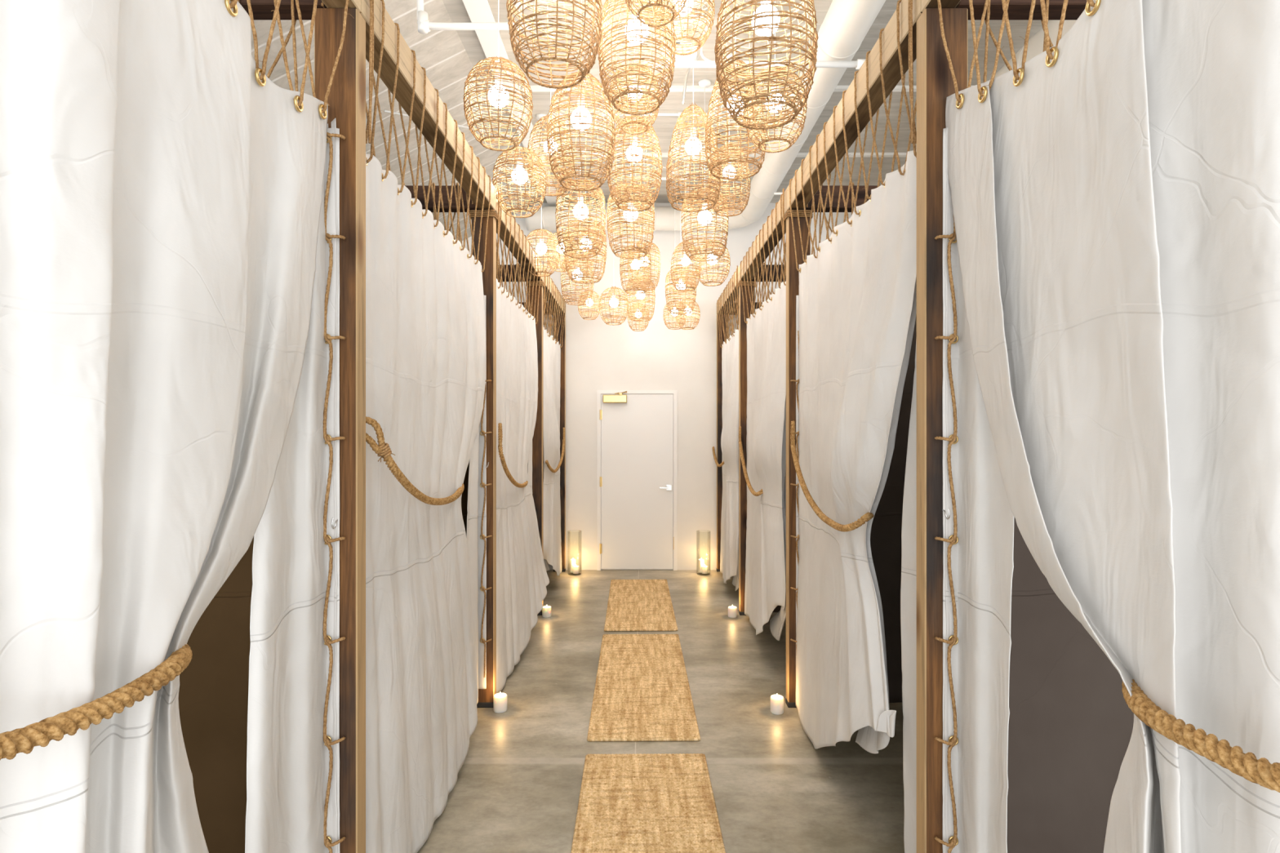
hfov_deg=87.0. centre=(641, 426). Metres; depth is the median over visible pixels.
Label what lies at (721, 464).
rope
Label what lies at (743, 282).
rope lashing
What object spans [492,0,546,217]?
lantern
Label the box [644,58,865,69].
ceiling pipe
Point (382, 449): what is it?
rope
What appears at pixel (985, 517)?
curtain
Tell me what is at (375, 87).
rope
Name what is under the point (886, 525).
wall
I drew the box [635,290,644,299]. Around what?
bulb
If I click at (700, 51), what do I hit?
hanger
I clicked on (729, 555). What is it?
curtain
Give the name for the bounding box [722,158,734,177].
bulb
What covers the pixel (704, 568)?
pillar candle
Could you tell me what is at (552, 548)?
curtain
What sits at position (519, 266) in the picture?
rope
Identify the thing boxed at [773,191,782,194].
ceiling pipe
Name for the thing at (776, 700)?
pillar candle
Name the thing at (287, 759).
curtain
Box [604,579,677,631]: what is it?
jute rug
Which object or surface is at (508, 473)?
rope
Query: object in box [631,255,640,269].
bulb
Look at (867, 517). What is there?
rope
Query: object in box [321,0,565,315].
beam
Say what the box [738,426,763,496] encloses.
rope
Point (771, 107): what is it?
bulb
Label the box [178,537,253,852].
wall
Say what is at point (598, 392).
trim
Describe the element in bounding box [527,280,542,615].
post
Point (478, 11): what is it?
beam
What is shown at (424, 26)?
ceiling pipe
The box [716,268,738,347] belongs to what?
rope
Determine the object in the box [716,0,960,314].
beam
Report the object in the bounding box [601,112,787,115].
ceiling pipe
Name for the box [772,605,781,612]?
wall
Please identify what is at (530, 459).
curtain
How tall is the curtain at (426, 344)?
2.672 m
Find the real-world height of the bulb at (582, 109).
0.200 m
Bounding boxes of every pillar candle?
[493,693,506,713]
[542,605,551,617]
[569,559,576,573]
[573,564,578,573]
[698,558,704,573]
[702,564,707,573]
[728,605,737,617]
[770,693,783,715]
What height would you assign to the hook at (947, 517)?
0.034 m
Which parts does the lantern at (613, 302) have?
lamp shade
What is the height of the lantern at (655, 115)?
0.839 m
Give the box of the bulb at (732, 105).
[727,84,743,115]
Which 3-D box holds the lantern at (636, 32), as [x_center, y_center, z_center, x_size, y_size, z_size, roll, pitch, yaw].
[-0.021,-2.143,3.365,0.391,1.074,0.390,0,0,21]
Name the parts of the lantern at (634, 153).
cord, lamp shade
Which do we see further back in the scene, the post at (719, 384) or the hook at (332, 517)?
the post at (719, 384)
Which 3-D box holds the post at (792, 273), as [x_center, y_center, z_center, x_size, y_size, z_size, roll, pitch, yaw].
[0.969,0.196,4.161,0.141,3.049,0.076,0,0,0]
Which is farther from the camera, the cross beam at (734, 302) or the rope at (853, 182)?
the cross beam at (734, 302)
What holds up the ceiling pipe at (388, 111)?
attached to the wall at (447, 64)
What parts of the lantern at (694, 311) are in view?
lamp shade, cord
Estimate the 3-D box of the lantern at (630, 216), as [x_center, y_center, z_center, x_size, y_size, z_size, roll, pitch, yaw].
[-0.078,-2.000,5.191,0.373,1.359,0.374,0,0,16]
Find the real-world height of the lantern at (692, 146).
1.229 m
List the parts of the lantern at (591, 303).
lamp shade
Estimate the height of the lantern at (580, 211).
1.344 m
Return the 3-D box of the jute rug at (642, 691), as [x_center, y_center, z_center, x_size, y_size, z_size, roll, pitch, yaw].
[0.006,1.710,4.610,0.624,0.021,1.864,0,0,-1]
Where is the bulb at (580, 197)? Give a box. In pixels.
[573,195,588,219]
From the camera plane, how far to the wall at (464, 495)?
4.17 m
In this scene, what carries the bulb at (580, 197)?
attached to the lantern at (580, 211)
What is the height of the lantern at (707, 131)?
1.131 m
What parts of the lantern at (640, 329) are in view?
lamp shade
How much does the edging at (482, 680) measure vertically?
2.400 m
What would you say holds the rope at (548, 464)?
attached to the curtain at (552, 548)
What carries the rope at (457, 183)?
attached to the cross beam at (420, 193)
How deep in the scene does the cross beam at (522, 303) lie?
7.99 m
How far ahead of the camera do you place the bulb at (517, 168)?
4.24 m
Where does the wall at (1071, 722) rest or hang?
on the floor
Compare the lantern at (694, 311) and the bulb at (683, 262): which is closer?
the bulb at (683, 262)
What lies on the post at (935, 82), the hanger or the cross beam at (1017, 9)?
the cross beam at (1017, 9)
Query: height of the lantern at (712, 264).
1.335 m
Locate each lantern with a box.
[462,0,533,151]
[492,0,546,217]
[506,0,602,88]
[526,26,573,195]
[526,113,559,276]
[546,0,615,191]
[546,133,576,271]
[555,80,605,257]
[560,161,594,305]
[564,131,607,283]
[577,181,600,319]
[597,0,675,115]
[598,162,629,324]
[606,42,662,211]
[606,75,654,258]
[608,1,660,134]
[619,117,651,293]
[625,0,686,26]
[625,175,655,321]
[626,191,649,331]
[628,142,660,290]
[653,0,715,55]
[662,170,686,329]
[665,152,696,314]
[666,13,720,212]
[671,132,701,291]
[675,188,700,329]
[680,79,728,262]
[694,142,730,286]
[704,14,765,179]
[707,53,750,216]
[714,0,817,129]
[742,0,807,152]
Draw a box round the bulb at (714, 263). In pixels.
[706,247,717,264]
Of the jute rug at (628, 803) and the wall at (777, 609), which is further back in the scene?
the wall at (777, 609)
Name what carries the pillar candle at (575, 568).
in the glass cylinder
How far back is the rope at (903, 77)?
2.97 m
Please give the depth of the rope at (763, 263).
6.13 m
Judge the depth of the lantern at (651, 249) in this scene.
6.38 m
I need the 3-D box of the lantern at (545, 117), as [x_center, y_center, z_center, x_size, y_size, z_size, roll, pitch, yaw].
[-0.613,-2.136,4.576,0.321,1.088,0.319,0,0,2]
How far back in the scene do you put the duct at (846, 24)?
5.40 m
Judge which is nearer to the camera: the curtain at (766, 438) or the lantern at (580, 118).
the lantern at (580, 118)
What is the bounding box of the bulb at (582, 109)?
[570,94,591,128]
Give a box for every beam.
[239,0,327,19]
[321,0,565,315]
[404,185,478,212]
[496,264,532,281]
[519,302,556,315]
[522,84,974,156]
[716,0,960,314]
[724,302,762,315]
[751,264,786,281]
[805,185,877,212]
[955,0,1086,19]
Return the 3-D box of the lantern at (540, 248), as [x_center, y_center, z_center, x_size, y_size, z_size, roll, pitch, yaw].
[-0.860,-1.995,5.824,0.321,1.370,0.320,0,0,-33]
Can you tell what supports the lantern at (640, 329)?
hanging from the ceiling
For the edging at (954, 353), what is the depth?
2.13 m
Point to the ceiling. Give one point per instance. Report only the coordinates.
(664, 126)
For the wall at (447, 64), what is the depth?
4.92 m
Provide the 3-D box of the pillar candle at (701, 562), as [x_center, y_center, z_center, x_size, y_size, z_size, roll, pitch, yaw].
[0.706,1.623,7.904,0.068,0.170,0.068,0,0,0]
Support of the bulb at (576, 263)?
attached to the lantern at (565, 273)
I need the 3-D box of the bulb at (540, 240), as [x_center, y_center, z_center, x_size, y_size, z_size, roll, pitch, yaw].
[-0.860,-1.568,5.824,0.098,0.163,0.096,0,0,0]
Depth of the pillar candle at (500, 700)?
4.05 m
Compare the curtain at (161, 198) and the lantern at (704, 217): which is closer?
the curtain at (161, 198)
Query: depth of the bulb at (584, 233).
5.84 m
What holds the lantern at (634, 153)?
hanging from the ceiling
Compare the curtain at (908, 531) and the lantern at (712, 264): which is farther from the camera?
the lantern at (712, 264)
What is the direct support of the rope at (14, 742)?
attached to the curtain at (161, 198)
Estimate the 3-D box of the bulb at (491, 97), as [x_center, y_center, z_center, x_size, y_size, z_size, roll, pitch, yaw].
[-0.709,-1.675,3.354,0.104,0.174,0.102,0,0,0]
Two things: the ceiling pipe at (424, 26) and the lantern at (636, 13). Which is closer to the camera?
the lantern at (636, 13)
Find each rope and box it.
[0,644,192,759]
[229,0,349,113]
[237,0,297,91]
[322,102,346,852]
[365,0,490,271]
[365,416,464,505]
[404,182,460,241]
[480,379,492,677]
[496,195,541,324]
[497,422,528,488]
[498,262,519,302]
[542,266,565,347]
[545,427,564,472]
[712,446,724,466]
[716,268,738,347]
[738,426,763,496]
[740,193,786,323]
[762,262,782,302]
[789,0,916,271]
[790,330,799,649]
[790,421,874,532]
[818,182,853,238]
[934,217,958,852]
[937,0,1095,102]
[983,0,1053,82]
[1121,679,1279,792]
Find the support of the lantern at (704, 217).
hanging from the ceiling
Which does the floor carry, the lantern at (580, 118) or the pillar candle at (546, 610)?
the pillar candle at (546, 610)
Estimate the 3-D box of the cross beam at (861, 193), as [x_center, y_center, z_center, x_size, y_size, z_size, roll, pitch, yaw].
[1.877,-1.402,4.159,1.747,0.138,0.088,0,0,0]
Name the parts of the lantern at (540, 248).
cord, lamp shade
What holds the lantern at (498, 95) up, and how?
hanging from the ceiling
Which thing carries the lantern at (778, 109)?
hanging from the ceiling
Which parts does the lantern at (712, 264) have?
lamp shade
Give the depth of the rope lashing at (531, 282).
6.22 m
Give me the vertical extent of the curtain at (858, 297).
2.678 m
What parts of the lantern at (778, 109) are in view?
lamp shade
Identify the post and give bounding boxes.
[314,8,365,852]
[471,208,496,707]
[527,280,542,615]
[553,314,565,572]
[715,314,728,572]
[738,280,755,615]
[785,208,810,707]
[916,8,968,852]
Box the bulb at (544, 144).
[543,129,557,154]
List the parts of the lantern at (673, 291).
lamp shade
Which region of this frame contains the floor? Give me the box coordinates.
[417,569,904,852]
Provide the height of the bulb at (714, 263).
0.174 m
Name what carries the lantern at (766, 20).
hanging from the ceiling
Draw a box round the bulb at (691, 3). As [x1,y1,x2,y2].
[675,0,693,14]
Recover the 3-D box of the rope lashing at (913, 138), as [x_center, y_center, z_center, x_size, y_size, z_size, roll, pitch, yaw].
[0.900,-1.212,2.230,0.032,0.546,0.026,0,0,0]
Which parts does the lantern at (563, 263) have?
lamp shade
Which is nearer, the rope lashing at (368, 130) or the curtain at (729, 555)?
the rope lashing at (368, 130)
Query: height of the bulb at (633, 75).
0.163 m
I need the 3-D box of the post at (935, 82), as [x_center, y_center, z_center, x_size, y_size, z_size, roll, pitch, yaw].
[0.969,0.196,2.174,0.141,3.049,0.076,0,0,0]
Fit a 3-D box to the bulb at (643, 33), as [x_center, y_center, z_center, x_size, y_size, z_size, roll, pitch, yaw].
[-0.022,-2.015,3.366,0.119,0.200,0.119,0,0,0]
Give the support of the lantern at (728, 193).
hanging from the ceiling
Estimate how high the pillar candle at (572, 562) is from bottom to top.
0.170 m
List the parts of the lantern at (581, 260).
lamp shade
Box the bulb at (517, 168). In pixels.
[511,157,528,184]
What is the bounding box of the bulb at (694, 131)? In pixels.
[684,126,702,155]
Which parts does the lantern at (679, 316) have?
lamp shade, cord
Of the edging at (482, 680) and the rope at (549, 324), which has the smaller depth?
the edging at (482, 680)
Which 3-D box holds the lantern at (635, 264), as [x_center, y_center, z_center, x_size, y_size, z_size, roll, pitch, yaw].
[-0.047,-1.925,5.875,0.280,1.510,0.280,0,0,19]
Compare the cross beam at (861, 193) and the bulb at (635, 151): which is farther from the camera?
the bulb at (635, 151)
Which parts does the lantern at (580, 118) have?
lamp shade, cord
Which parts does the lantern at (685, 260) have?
lamp shade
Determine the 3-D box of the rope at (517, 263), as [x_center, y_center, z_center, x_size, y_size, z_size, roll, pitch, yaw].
[-1.840,-1.224,6.175,1.490,0.537,0.123,0,0,0]
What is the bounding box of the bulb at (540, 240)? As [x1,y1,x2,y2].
[535,235,546,254]
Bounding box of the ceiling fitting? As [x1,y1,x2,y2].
[662,0,697,60]
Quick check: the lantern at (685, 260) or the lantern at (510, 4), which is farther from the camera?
the lantern at (685, 260)
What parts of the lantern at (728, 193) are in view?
cord, lamp shade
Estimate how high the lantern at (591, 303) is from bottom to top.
1.506 m
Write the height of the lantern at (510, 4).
1.084 m
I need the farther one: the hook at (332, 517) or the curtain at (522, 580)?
the curtain at (522, 580)
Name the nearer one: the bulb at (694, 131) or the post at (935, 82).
the post at (935, 82)
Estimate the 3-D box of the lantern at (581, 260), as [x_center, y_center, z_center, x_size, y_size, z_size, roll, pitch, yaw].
[-0.483,-1.974,5.872,0.374,1.412,0.373,0,0,-12]
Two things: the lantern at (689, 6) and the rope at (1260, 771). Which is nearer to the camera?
the rope at (1260, 771)
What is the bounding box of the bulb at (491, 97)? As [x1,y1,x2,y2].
[488,72,508,107]
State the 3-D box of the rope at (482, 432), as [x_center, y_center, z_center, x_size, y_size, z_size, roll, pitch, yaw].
[-0.943,0.568,4.090,0.069,1.905,0.037,0,0,0]
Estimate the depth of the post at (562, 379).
7.99 m
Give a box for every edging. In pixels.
[326,128,339,852]
[477,295,486,688]
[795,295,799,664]
[942,128,958,852]
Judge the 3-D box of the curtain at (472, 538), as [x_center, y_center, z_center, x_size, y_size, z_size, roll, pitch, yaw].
[-0.974,0.335,3.900,0.029,2.590,0.346,0,0,0]
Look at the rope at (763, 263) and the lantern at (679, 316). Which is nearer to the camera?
the rope at (763, 263)
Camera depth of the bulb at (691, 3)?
3.81 m
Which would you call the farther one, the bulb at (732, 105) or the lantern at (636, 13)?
the bulb at (732, 105)
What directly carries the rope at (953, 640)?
attached to the post at (935, 82)
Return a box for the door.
[600,391,674,568]
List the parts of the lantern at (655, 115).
lamp shade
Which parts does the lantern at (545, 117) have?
cord, lamp shade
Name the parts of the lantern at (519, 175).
lamp shade, cord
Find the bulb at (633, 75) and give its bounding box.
[627,75,642,100]
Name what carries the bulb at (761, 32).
attached to the lantern at (766, 20)
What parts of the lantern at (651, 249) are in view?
cord, lamp shade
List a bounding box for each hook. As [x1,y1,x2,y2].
[331,517,337,528]
[942,507,950,519]
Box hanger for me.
[681,16,711,104]
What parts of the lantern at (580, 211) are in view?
lamp shade, cord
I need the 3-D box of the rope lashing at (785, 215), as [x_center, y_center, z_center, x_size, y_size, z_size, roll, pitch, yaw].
[0.967,-1.212,4.171,0.166,0.546,0.118,0,0,0]
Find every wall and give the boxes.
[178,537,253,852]
[250,0,537,240]
[461,462,469,537]
[462,203,851,569]
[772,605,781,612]
[870,313,916,702]
[1006,516,1133,852]
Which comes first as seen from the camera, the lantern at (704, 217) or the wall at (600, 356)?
the lantern at (704, 217)
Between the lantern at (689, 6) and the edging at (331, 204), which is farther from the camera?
the lantern at (689, 6)
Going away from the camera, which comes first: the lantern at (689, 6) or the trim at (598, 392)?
the lantern at (689, 6)
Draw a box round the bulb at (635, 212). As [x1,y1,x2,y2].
[623,196,638,222]
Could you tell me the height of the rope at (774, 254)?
0.582 m
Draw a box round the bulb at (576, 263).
[572,262,582,279]
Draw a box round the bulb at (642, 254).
[639,253,648,266]
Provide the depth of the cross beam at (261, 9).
2.15 m
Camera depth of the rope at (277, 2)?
1.87 m
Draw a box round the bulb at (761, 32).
[751,0,780,35]
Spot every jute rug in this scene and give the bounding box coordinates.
[570,753,725,852]
[586,634,700,742]
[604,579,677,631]
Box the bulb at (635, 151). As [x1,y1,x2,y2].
[626,135,642,163]
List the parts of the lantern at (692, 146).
cord, lamp shade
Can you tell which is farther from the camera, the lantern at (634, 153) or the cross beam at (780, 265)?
the cross beam at (780, 265)
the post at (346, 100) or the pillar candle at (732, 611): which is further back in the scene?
the pillar candle at (732, 611)
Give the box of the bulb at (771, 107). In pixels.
[764,79,784,111]
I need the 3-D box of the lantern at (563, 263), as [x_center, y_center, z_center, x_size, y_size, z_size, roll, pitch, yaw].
[-0.736,-2.058,6.199,0.290,1.245,0.289,0,0,19]
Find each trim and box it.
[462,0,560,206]
[596,390,677,570]
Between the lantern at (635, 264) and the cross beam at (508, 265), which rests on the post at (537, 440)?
the cross beam at (508, 265)
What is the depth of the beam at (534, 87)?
5.33 m
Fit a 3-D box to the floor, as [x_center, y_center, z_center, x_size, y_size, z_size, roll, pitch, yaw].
[0.000,1.770,3.550,10.000,0.100,9.500,0,0,0]
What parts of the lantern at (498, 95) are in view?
lamp shade, cord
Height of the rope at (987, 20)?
0.537 m
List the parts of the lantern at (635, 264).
cord, lamp shade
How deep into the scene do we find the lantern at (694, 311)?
7.57 m
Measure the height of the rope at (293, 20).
0.537 m
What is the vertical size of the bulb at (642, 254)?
0.158 m
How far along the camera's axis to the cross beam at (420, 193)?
4.12 m
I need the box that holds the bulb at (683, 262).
[680,251,690,266]
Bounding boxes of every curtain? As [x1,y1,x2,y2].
[0,0,328,852]
[244,118,338,852]
[365,153,486,852]
[466,426,479,704]
[496,278,549,693]
[527,441,532,492]
[542,325,561,576]
[720,328,738,591]
[744,280,786,640]
[795,149,916,754]
[900,337,916,852]
[944,127,1013,852]
[945,0,1279,852]
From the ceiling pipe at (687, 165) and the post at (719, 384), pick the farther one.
the post at (719, 384)
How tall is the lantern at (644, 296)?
1.539 m
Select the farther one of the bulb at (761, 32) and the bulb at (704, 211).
the bulb at (704, 211)
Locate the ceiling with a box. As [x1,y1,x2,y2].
[442,0,1049,203]
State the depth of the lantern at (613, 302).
6.82 m
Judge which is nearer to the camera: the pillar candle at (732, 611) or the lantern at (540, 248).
the lantern at (540, 248)
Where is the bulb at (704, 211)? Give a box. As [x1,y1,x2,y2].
[697,200,711,225]
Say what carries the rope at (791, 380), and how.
attached to the post at (792, 273)
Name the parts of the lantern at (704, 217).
lamp shade, cord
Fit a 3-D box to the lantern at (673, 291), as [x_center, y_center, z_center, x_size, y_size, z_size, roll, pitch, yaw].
[0.392,-1.900,6.642,0.312,1.560,0.311,0,0,-37]
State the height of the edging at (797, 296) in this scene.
2.400 m
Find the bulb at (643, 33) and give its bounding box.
[624,1,648,44]
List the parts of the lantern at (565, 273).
lamp shade, cord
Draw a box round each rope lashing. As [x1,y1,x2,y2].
[365,0,373,143]
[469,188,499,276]
[525,266,545,324]
[737,265,756,324]
[782,188,813,276]
[907,0,916,143]
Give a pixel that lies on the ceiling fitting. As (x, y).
(692, 56)
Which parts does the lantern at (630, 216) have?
lamp shade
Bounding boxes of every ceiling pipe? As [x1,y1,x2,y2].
[384,110,743,183]
[416,0,543,34]
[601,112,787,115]
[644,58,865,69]
[653,137,690,179]
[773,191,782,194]
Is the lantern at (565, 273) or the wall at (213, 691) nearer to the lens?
the wall at (213, 691)
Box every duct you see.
[524,0,885,231]
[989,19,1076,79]
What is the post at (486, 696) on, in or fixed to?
on the floor
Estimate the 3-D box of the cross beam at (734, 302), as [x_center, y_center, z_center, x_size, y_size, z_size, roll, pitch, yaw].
[1.877,-1.402,8.029,1.747,0.138,0.088,0,0,0]
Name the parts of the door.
handle plate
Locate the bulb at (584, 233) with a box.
[581,233,591,250]
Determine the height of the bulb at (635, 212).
0.190 m
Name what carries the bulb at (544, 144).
attached to the lantern at (545, 117)
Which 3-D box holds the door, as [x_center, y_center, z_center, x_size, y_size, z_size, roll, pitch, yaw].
[-0.051,0.643,8.053,0.887,2.130,0.117,0,0,0]
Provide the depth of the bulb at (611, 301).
6.86 m
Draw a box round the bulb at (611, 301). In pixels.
[608,293,618,307]
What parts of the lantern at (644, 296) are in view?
lamp shade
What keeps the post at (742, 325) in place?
on the floor

